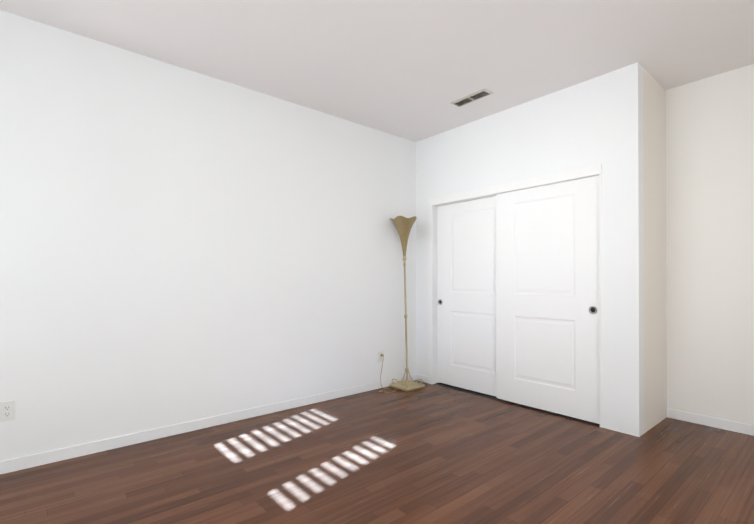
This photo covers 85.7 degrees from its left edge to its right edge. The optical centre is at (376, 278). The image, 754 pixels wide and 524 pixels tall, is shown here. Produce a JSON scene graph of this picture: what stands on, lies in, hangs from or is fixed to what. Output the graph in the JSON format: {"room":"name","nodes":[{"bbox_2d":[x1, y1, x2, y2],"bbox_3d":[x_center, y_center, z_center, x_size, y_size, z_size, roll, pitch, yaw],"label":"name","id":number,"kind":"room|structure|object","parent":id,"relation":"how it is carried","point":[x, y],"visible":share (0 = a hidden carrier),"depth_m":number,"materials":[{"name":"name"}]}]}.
{"room":"empty bedroom","nodes":[
{"label":"empty bedroom","id":0,"kind":"room"},
{"bbox_2d":[0,10,415,460],"bbox_3d":[-0.891,-0.214,3.613,5.015,2.740,0.120,0,0,-40],"label":"wall","id":1,"kind":"structure","parent":0,"point":[178,245],"depth_m":3.01,"materials":[{"name":"paint"}]},
{"bbox_2d":[0,400,14,421],"bbox_3d":[-2.194,0.785,2.412,0.070,0.115,0.008,0,0,-40],"label":"outlet","id":2,"kind":"object","parent":1,"relation":"attached to","point":[7,410],"visible":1,"depth_m":2.41,"materials":[{"name":"plastic"}]},
{"bbox_2d":[0,374,419,473],"bbox_3d":[-1.093,1.117,3.347,4.070,0.075,0.012,0,0,-40],"label":"baseboard","id":3,"kind":"structure","parent":1,"relation":"attached to","point":[28,461],"depth_m":2.99,"materials":[{"name":"paint"}]},
{"bbox_2d":[378,351,383,362],"bbox_3d":[0.042,0.830,4.320,0.070,0.115,0.008,0,0,-40],"label":"outlet","id":4,"kind":"object","parent":1,"relation":"attached to","point":[380,359],"visible":0.92,"depth_m":4.31,"materials":[{"name":"plastic"}]},
{"bbox_2d":[0,380,753,523],"bbox_3d":[0.544,1.197,1.925,5.015,0.100,4.540,0,0,-40],"label":"floor","id":5,"kind":"structure","parent":0,"point":[432,454],"depth_m":2.41,"materials":[{"name":"laminate"}]},
{"bbox_2d":[379,216,424,392],"bbox_3d":[0.242,0.254,4.290,0.511,1.812,0.298,0,0,-40],"label":"lamp","id":6,"kind":"object","parent":5,"relation":"on","point":[403,225],"visible":1,"depth_m":4.30,"materials":[{"name":"gold metal"}]},
{"bbox_2d":[0,0,753,141],"bbox_3d":[0.544,-1.653,1.940,5.015,0.120,4.540,0,0,-40],"label":"ceiling","id":7,"kind":"structure","parent":0,"point":[411,70],"depth_m":2.75,"materials":[{"name":"paint"}]},
{"bbox_2d":[451,88,492,106],"bbox_3d":[0.826,-1.579,3.561,0.135,0.010,0.370,0,0,-40],"label":"ceiling vent","id":8,"kind":"object","parent":7,"relation":"in","point":[475,96],"visible":1,"depth_m":3.55,"materials":[{"name":"silver metal"}]},
{"bbox_2d":[416,62,643,436],"bbox_3d":[1.223,-0.212,3.859,0.110,2.740,2.250,0,0,-40],"label":"wall","id":9,"kind":"structure","parent":0,"point":[598,120],"depth_m":3.21,"materials":[{"name":"paint"}]},
{"bbox_2d":[437,196,495,395],"bbox_3d":[0.984,0.168,4.174,0.039,1.950,0.930,0,0,-40],"label":"closet door","id":10,"kind":"structure","parent":9,"relation":"in","point":[466,294],"depth_m":4.21,"materials":[{"name":"paint"}]},
{"bbox_2d":[428,164,601,427],"bbox_3d":[1.198,0.135,3.870,0.121,2.045,1.800,0,0,-40],"label":"trim","id":11,"kind":"structure","parent":9,"relation":"attached to","point":[580,173],"depth_m":3.76,"materials":[{"name":"paint"}]},
{"bbox_2d":[496,176,599,423],"bbox_3d":[1.457,0.165,3.551,0.039,1.950,0.930,0,0,-40],"label":"closet door","id":12,"kind":"structure","parent":9,"relation":"in","point":[547,297],"depth_m":3.49,"materials":[{"name":"paint"}]},
{"bbox_2d":[643,68,666,432],"bbox_3d":[2.174,-0.216,3.265,0.565,2.740,0.110,0,0,-40],"label":"wall","id":13,"kind":"structure","parent":0,"point":[654,196],"depth_m":3.21,"materials":[{"name":"paint"}]},
{"bbox_2d":[666,64,753,424],"bbox_3d":[2.405,-0.214,3.521,0.120,2.740,4.300,0,0,-40],"label":"wall","id":14,"kind":"structure","parent":0,"point":[710,236],"depth_m":3.18,"materials":[{"name":"beige paint"}]},
{"bbox_2d":[667,408,753,435],"bbox_3d":[3.083,1.113,2.618,0.012,0.075,2.039,0,0,-40],"label":"baseboard","id":15,"kind":"structure","parent":14,"relation":"attached to","point":[738,427],"depth_m":3.17,"materials":[{"name":"paint"}]}
]}

